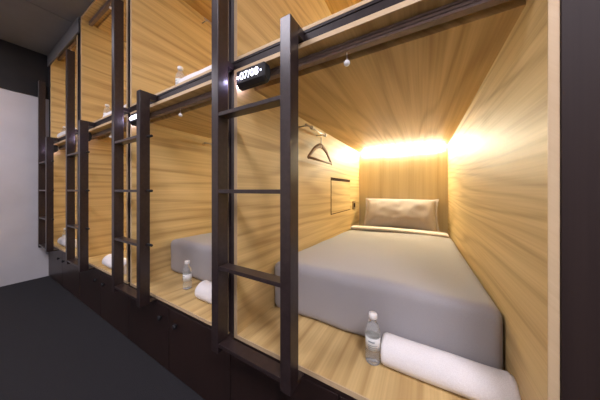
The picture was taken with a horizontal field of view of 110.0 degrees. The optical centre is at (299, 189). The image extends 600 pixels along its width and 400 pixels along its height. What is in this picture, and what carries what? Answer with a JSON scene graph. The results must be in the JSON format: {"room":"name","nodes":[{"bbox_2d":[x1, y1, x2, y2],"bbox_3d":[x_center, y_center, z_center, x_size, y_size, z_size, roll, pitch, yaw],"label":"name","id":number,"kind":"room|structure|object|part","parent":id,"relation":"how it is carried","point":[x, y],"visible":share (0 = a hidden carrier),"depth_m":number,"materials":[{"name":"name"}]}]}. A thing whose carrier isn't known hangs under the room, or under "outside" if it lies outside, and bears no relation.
{"room":"dormitory","nodes":[
{"label":"dormitory","id":0,"kind":"room"},
{"bbox_2d":[0,88,48,286],"bbox_3d":[-3.212,-0.029,2.863,0.100,2.272,4.302,0,0,30],"label":"wall","id":1,"kind":"structure","parent":0,"point":[21,259],"depth_m":2.51,"materials":[{"name":"white paint"}]},
{"bbox_2d":[0,39,48,99],"bbox_3d":[-3.787,-1.442,1.866,0.112,0.555,2.000,0,0,30],"label":"trim","id":2,"kind":"structure","parent":1,"relation":"attached to","point":[21,68],"depth_m":2.52,"materials":[{"name":"black paint"}]},
{"bbox_2d":[0,0,93,55],"bbox_3d":[-1.001,-1.750,0.237,6.368,0.060,2.000,0,0,30],"label":"ceiling","id":3,"kind":"structure","parent":0,"point":[38,26],"depth_m":2.13,"materials":[{"name":"grey paint"}]},
{"bbox_2d":[47,17,79,67],"bbox_3d":[-2.723,-1.647,2.396,1.215,0.145,0.012,0,0,30],"label":"trim","id":4,"kind":"structure","parent":3,"relation":"attached to","point":[73,31],"depth_m":2.31,"materials":[{"name":"black metal"}]},
{"bbox_2d":[0,276,204,399],"bbox_3d":[-0.996,1.132,0.246,6.368,0.050,2.020,0,0,30],"label":"floor","id":5,"kind":"structure","parent":0,"point":[53,346],"depth_m":1.40,"materials":[{"name":"grey carpet"}]},
{"bbox_2d":[49,247,79,299],"bbox_3d":[-2.576,0.903,2.651,1.206,0.408,0.623,0,0,30],"label":"storage cabinet","id":6,"kind":"object","parent":5,"relation":"on","point":[67,276],"visible":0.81,"depth_m":2.35,"materials":[{"name":"laminate"}]},
{"bbox_2d":[49,67,49,136],"bbox_3d":[-3.184,-0.511,2.715,0.095,2.418,0.066,0,0,30],"label":"post","id":7,"kind":"object","parent":6,"relation":"on","point":[49,67],"visible":0.02,"depth_m":2.71,"materials":[{"name":"brown metal"}]},
{"bbox_3d":[-2.977,0.909,2.562,0.599,0.383,0.020,0,0,30],"label":"door","id":8,"kind":"part","parent":6,"relation":"part of","materials":[{"name":"laminate"}]},
{"bbox_2d":[54,134,77,258],"bbox_3d":[-2.154,0.066,3.355,1.036,1.264,2.220,0,0,30],"label":"pod","id":9,"kind":"object","parent":6,"relation":"on","point":[60,155],"visible":0.03,"depth_m":2.71,"materials":[{"name":"brown wood"}]},
{"bbox_3d":[-2.157,0.689,3.349,1.000,0.018,2.198,0,0,30],"label":"floor panel","id":10,"kind":"part","parent":9,"relation":"part of","materials":[{"name":"brown wood"}]},
{"bbox_2d":[57,236,76,247],"bbox_3d":[-2.816,0.629,2.553,0.391,0.102,0.115,0,0,30],"label":"rolled towel","id":11,"kind":"object","parent":9,"relation":"on","point":[62,240],"visible":0.47,"depth_m":2.51,"materials":[{"name":"white fabric"}]},
{"bbox_3d":[-2.157,-0.540,3.349,1.000,0.052,2.198,0,0,30],"label":"ceiling panel","id":12,"kind":"part","parent":9,"relation":"part of","materials":[{"name":"brown wood"}]},
{"bbox_2d":[54,0,404,143],"bbox_3d":[-1.306,-0.588,1.633,4.433,0.042,0.099,0,0,30],"label":"steel beam","id":13,"kind":"structure","parent":9,"relation":"on","point":[374,6],"depth_m":0.81,"materials":[{"name":"brown metal"}]},
{"bbox_2d":[38,81,58,251],"bbox_3d":[-3.015,-0.318,2.518,0.469,2.055,0.094,0,0,30],"label":"ladder","id":14,"kind":"object","parent":13,"relation":"attached to","point":[45,144],"visible":1,"depth_m":2.58,"materials":[{"name":"black metal"}]},
{"bbox_2d":[50,35,77,137],"bbox_3d":[-2.154,-1.163,3.355,1.036,1.108,2.220,0,0,30],"label":"pod","id":15,"kind":"object","parent":13,"relation":"on","point":[58,67],"visible":0.23,"depth_m":2.69,"materials":[{"name":"brown wood"}]},
{"bbox_2d":[57,128,76,137],"bbox_3d":[-2.778,-0.669,2.519,0.466,0.095,0.106,0,0,30],"label":"rolled towel","id":16,"kind":"object","parent":15,"relation":"on","point":[63,132],"visible":0.17,"depth_m":2.49,"materials":[{"name":"white fabric"}]},
{"bbox_3d":[-2.157,-1.698,3.349,1.000,0.039,2.198,0,0,30],"label":"ceiling panel","id":17,"kind":"part","parent":15,"relation":"part of","materials":[{"name":"brown wood"}]},
{"bbox_2d":[66,49,94,271],"bbox_3d":[-2.031,-0.318,1.943,0.469,2.055,0.094,0,0,30],"label":"ladder","id":18,"kind":"object","parent":13,"relation":"attached to","point":[82,263],"visible":1,"depth_m":2.00,"materials":[{"name":"black metal"}]},
{"bbox_2d":[81,0,127,122],"bbox_3d":[-1.169,-1.163,2.780,1.036,1.108,2.220,0,0,30],"label":"pod","id":19,"kind":"object","parent":13,"relation":"on","point":[96,21],"visible":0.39,"depth_m":2.14,"materials":[{"name":"brown wood"}]},
{"bbox_3d":[-1.173,-1.698,2.774,1.000,0.039,2.198,0,0,30],"label":"ceiling panel","id":20,"kind":"part","parent":19,"relation":"part of","materials":[{"name":"brown wood"}]},
{"bbox_2d":[103,104,110,114],"bbox_3d":[-1.837,-0.718,2.000,0.057,0.191,0.057,0,0,30],"label":"water bottle","id":21,"kind":"object","parent":19,"relation":"on","point":[106,109],"visible":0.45,"depth_m":1.98,"materials":[{"name":"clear plastic"}]},
{"bbox_2d":[112,0,156,306],"bbox_3d":[-1.098,-0.318,1.398,0.469,2.055,0.094,0,0,30],"label":"ladder","id":22,"kind":"object","parent":13,"relation":"attached to","point":[141,295],"visible":1,"depth_m":1.46,"materials":[{"name":"brown metal"}]},
{"bbox_2d":[130,0,211,106],"bbox_3d":[-0.237,-1.163,2.235,1.036,1.108,2.220,0,0,30],"label":"pod","id":23,"kind":"object","parent":13,"relation":"on","point":[166,35],"visible":0.19,"depth_m":1.73,"materials":[{"name":"brown wood"}]},
{"bbox_2d":[175,66,184,84],"bbox_3d":[-0.792,-0.718,1.390,0.057,0.191,0.057,0,0,30],"label":"water bottle","id":24,"kind":"object","parent":23,"relation":"on","point":[179,74],"visible":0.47,"depth_m":1.37,"materials":[{"name":"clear plastic"}]},
{"bbox_2d":[179,65,211,82],"bbox_3d":[-0.540,-0.669,1.240,0.466,0.095,0.106,0,0,30],"label":"rolled towel","id":25,"kind":"object","parent":23,"relation":"on","point":[210,66],"visible":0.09,"depth_m":1.22,"materials":[{"name":"white fabric"}]},
{"bbox_3d":[-0.240,-1.698,2.229,1.000,0.039,2.198,0,0,30],"label":"ceiling panel","id":26,"kind":"part","parent":23,"relation":"part of","materials":[{"name":"brown wood"}]},
{"bbox_2d":[234,0,372,60],"bbox_3d":[0.696,-1.163,1.690,1.036,1.108,2.220,0,0,30],"label":"pod","id":27,"kind":"object","parent":13,"relation":"on","point":[256,22],"visible":0.03,"depth_m":1.15,"materials":[{"name":"brown wood"}]},
{"bbox_3d":[0.257,-1.163,1.949,0.018,1.108,2.216,0,0,30],"label":"panel","id":28,"kind":"part","parent":27,"relation":"part of","materials":[{"name":"brown wood"}]},
{"bbox_3d":[0.692,-1.698,1.684,1.000,0.039,2.198,0,0,30],"label":"ceiling panel","id":29,"kind":"part","parent":27,"relation":"part of","materials":[{"name":"brown wood"}]},
{"bbox_3d":[-2.456,0.909,2.258,0.599,0.383,0.020,0,0,30],"label":"door","id":30,"kind":"part","parent":6,"relation":"part of","materials":[{"name":"laminate"}]},
{"bbox_2d":[78,20,80,119],"bbox_3d":[-2.203,-0.511,2.141,0.102,2.418,0.066,0,0,30],"label":"post","id":31,"kind":"object","parent":6,"relation":"on","point":[79,34],"visible":0.11,"depth_m":2.14,"materials":[{"name":"brown metal"}]},
{"bbox_2d":[80,265,129,338],"bbox_3d":[-1.584,0.903,2.071,1.080,0.408,0.623,0,0,30],"label":"storage cabinet","id":32,"kind":"object","parent":5,"relation":"on","point":[96,292],"visible":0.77,"depth_m":1.77,"materials":[{"name":"laminate"}]},
{"bbox_3d":[-1.958,0.909,1.967,0.536,0.383,0.020,0,0,30],"label":"door","id":33,"kind":"part","parent":32,"relation":"part of","materials":[{"name":"laminate"}]},
{"bbox_2d":[89,114,128,283],"bbox_3d":[-1.169,0.066,2.780,1.036,1.264,2.220,0,0,30],"label":"pod","id":34,"kind":"object","parent":32,"relation":"on","point":[100,146],"visible":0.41,"depth_m":2.18,"materials":[{"name":"brown wood"}]},
{"bbox_3d":[-1.608,0.066,3.039,0.018,1.264,2.216,0,0,30],"label":"panel","id":35,"kind":"part","parent":34,"relation":"part of","materials":[{"name":"brown wood"}]},
{"bbox_3d":[-1.173,0.689,2.774,1.000,0.018,2.198,0,0,30],"label":"floor panel","id":36,"kind":"part","parent":34,"relation":"part of","materials":[{"name":"brown wood"}]},
{"bbox_3d":[-1.173,-0.540,2.774,1.000,0.052,2.198,0,0,30],"label":"ceiling panel","id":37,"kind":"part","parent":34,"relation":"part of","materials":[{"name":"brown wood"}]},
{"bbox_2d":[102,254,125,273],"bbox_3d":[-1.561,0.629,1.808,0.391,0.102,0.115,0,0,30],"label":"rolled towel","id":38,"kind":"object","parent":34,"relation":"on","point":[107,260],"visible":0.3,"depth_m":1.80,"materials":[{"name":"white fabric"}]},
{"bbox_3d":[-1.491,0.909,1.694,0.536,0.383,0.020,0,0,30],"label":"door","id":39,"kind":"part","parent":32,"relation":"part of","materials":[{"name":"laminate"}]},
{"bbox_2d":[128,0,129,282],"bbox_3d":[-1.245,-0.511,1.581,0.042,2.418,0.066,0,0,30],"label":"post","id":40,"kind":"object","parent":32,"relation":"on","point":[128,0],"visible":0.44,"depth_m":1.56,"materials":[{"name":"brown metal"}]},
{"bbox_2d":[129,284,232,399],"bbox_3d":[-0.651,0.903,1.526,1.080,0.408,0.623,0,0,30],"label":"storage cabinet","id":41,"kind":"object","parent":5,"relation":"on","point":[180,342],"visible":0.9,"depth_m":1.20,"materials":[{"name":"laminate"}]},
{"bbox_3d":[-1.025,0.909,1.422,0.536,0.383,0.020,0,0,30],"label":"door","id":42,"kind":"part","parent":41,"relation":"part of","materials":[{"name":"laminate"}]},
{"bbox_2d":[130,80,229,333],"bbox_3d":[-0.237,0.066,2.235,1.036,1.264,2.220,0,0,30],"label":"pod","id":43,"kind":"object","parent":41,"relation":"on","point":[180,123],"visible":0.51,"depth_m":1.69,"materials":[{"name":"brown wood"}]},
{"bbox_2d":[129,112,136,125],"bbox_3d":[-1.143,-0.507,1.486,0.165,0.082,0.052,0,0,30],"label":"number sign","id":44,"kind":"object","parent":43,"relation":"attached to","point":[133,117],"visible":0.56,"depth_m":1.48,"materials":[{"name":"black paint"}]},
{"bbox_3d":[-0.675,0.066,2.494,0.018,1.264,2.216,0,0,30],"label":"panel","id":45,"kind":"part","parent":43,"relation":"part of","materials":[{"name":"brown wood"}]},
{"bbox_3d":[-0.240,0.689,2.229,1.000,0.018,2.198,0,0,30],"label":"floor panel","id":46,"kind":"part","parent":43,"relation":"part of","materials":[{"name":"brown wood"}]},
{"bbox_3d":[-0.240,-0.540,2.229,1.000,0.052,2.198,0,0,30],"label":"ceiling panel","id":47,"kind":"part","parent":43,"relation":"part of","materials":[{"name":"brown wood"}]},
{"bbox_2d":[183,260,191,289],"bbox_3d":[-0.779,0.585,1.452,0.057,0.191,0.057,0,0,30],"label":"water bottle","id":48,"kind":"object","parent":43,"relation":"on","point":[187,271],"visible":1,"depth_m":1.43,"materials":[{"name":"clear plastic"}]},
{"bbox_2d":[171,233,211,281],"bbox_3d":[-0.275,0.540,2.170,0.994,0.281,1.556,0,0,30],"label":"mattress","id":49,"kind":"object","parent":43,"relation":"on","point":[197,249],"visible":0.13,"depth_m":1.60,"materials":[{"name":"grey fabric"}]},
{"bbox_2d":[195,280,211,303],"bbox_3d":[-0.459,0.629,1.245,0.391,0.102,0.115,0,0,30],"label":"rolled towel","id":50,"kind":"object","parent":43,"relation":"on","point":[203,291],"visible":0.27,"depth_m":1.26,"materials":[{"name":"white fabric"}]},
{"bbox_3d":[-0.559,0.909,1.149,0.536,0.383,0.020,0,0,30],"label":"door","id":51,"kind":"part","parent":41,"relation":"part of","materials":[{"name":"laminate"}]},
{"bbox_2d":[228,0,233,334],"bbox_3d":[-0.312,-0.511,1.036,0.042,2.418,0.066,0,0,30],"label":"post","id":52,"kind":"object","parent":41,"relation":"on","point":[230,2],"visible":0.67,"depth_m":1.02,"materials":[{"name":"brown metal"}]},
{"bbox_2d":[231,335,356,399],"bbox_3d":[0.281,0.903,0.981,1.080,0.408,0.623,0,0,30],"label":"storage cabinet","id":53,"kind":"object","parent":5,"relation":"on","point":[247,382],"visible":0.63,"depth_m":0.89,"materials":[{"name":"laminate"}]},
{"bbox_2d":[212,0,303,395],"bbox_3d":[-0.189,-0.318,0.866,0.416,2.055,0.094,0,0,30],"label":"ladder","id":54,"kind":"object","parent":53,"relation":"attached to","point":[286,372],"visible":1,"depth_m":0.79,"materials":[{"name":"brown metal"}]},
{"bbox_3d":[-0.093,0.909,0.877,0.536,0.383,0.020,0,0,30],"label":"door","id":55,"kind":"part","parent":53,"relation":"part of","materials":[{"name":"laminate"}]},
{"bbox_2d":[234,0,559,399],"bbox_3d":[0.696,0.066,1.690,1.036,1.264,2.220,0,0,30],"label":"pod","id":56,"kind":"object","parent":53,"relation":"on","point":[456,103],"visible":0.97,"depth_m":0.90,"materials":[{"name":"brown wood"}]},
{"bbox_2d":[237,61,269,90],"bbox_3d":[-0.210,-0.507,0.941,0.165,0.082,0.052,0,0,30],"label":"number sign","id":57,"kind":"object","parent":56,"relation":"attached to","point":[256,75],"visible":1,"depth_m":0.91,"materials":[{"name":"black paint"}]},
{"bbox_3d":[0.257,0.066,1.949,0.018,1.264,2.216,0,0,30],"label":"panel","id":58,"kind":"part","parent":56,"relation":"part of","materials":[{"name":"brown wood"}]},
{"bbox_3d":[0.093,-0.443,1.573,0.078,0.012,0.330,0,0,30],"label":"coat rail","id":59,"kind":"part","parent":56,"relation":"part of","materials":[{"name":"metal"}]},
{"bbox_2d":[307,136,331,164],"bbox_3d":[0.165,-0.332,1.629,0.019,0.239,0.448,0,0,30],"label":"clothes hanger","id":60,"kind":"object","parent":56,"relation":"hanging from","point":[319,145],"visible":0.99,"depth_m":1.60,"materials":[{"name":"brown wood"}]},
{"bbox_3d":[0.692,0.689,1.684,1.000,0.018,2.198,0,0,30],"label":"floor panel","id":61,"kind":"part","parent":56,"relation":"part of","materials":[{"name":"brown wood"}]},
{"bbox_2d":[365,311,380,365],"bbox_3d":[0.290,0.585,0.835,0.057,0.191,0.057,0,0,30],"label":"water bottle","id":62,"kind":"object","parent":56,"relation":"on","point":[372,353],"visible":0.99,"depth_m":0.81,"materials":[{"name":"clear plastic"}]},
{"bbox_2d":[368,340,377,350],"bbox_3d":[0.281,0.602,0.811,0.034,0.031,0.006,0,0,19],"label":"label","id":63,"kind":"object","parent":62,"relation":"attached to","point":[372,344],"depth_m":0.81,"materials":[{"name":"white paper"}]},
{"bbox_2d":[275,225,502,369],"bbox_3d":[0.657,0.540,1.624,0.994,0.281,1.556,0,0,30],"label":"mattress","id":64,"kind":"object","parent":56,"relation":"on","point":[420,288],"visible":0.94,"depth_m":0.98,"materials":[{"name":"fabric"}]},
{"bbox_3d":[0.692,-0.540,1.684,1.000,0.052,2.198,0,0,30],"label":"ceiling panel","id":65,"kind":"part","parent":56,"relation":"part of","materials":[{"name":"brown wood"}]},
{"bbox_3d":[1.251,0.066,2.640,1.000,1.264,0.018,0,0,30],"label":"panel","id":66,"kind":"part","parent":56,"relation":"part of","materials":[{"name":"brown wood"}]},
{"bbox_2d":[380,332,520,399],"bbox_3d":[0.499,0.629,0.746,0.391,0.102,0.115,0,0,30],"label":"rolled towel","id":67,"kind":"object","parent":56,"relation":"on","point":[459,375],"visible":1,"depth_m":0.71,"materials":[{"name":"white fabric"}]},
{"bbox_3d":[1.136,0.066,1.435,0.018,1.264,2.216,0,0,30],"label":"panel","id":68,"kind":"part","parent":56,"relation":"part of","materials":[{"name":"brown wood"}]},
{"bbox_2d":[560,0,599,399],"bbox_3d":[1.165,-0.305,0.145,1.334,2.825,0.034,0,0,30],"label":"wall","id":69,"kind":"structure","parent":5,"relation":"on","point":[579,19],"depth_m":0.45,"materials":[{"name":"black paint"}]},
{"bbox_3d":[1.149,0.595,2.465,0.986,0.170,0.370,0,0,30],"label":"mattress","id":70,"kind":"object","parent":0,"visible":0},
{"bbox_2d":[362,198,439,231],"bbox_3d":[1.153,0.296,2.453,0.804,0.387,0.346,0,0,29],"label":"pillow","id":71,"kind":"object","parent":70,"relation":"on","point":[417,214],"visible":0.81,"depth_m":2.34,"materials":[{"name":"beige fabric"}]}
]}

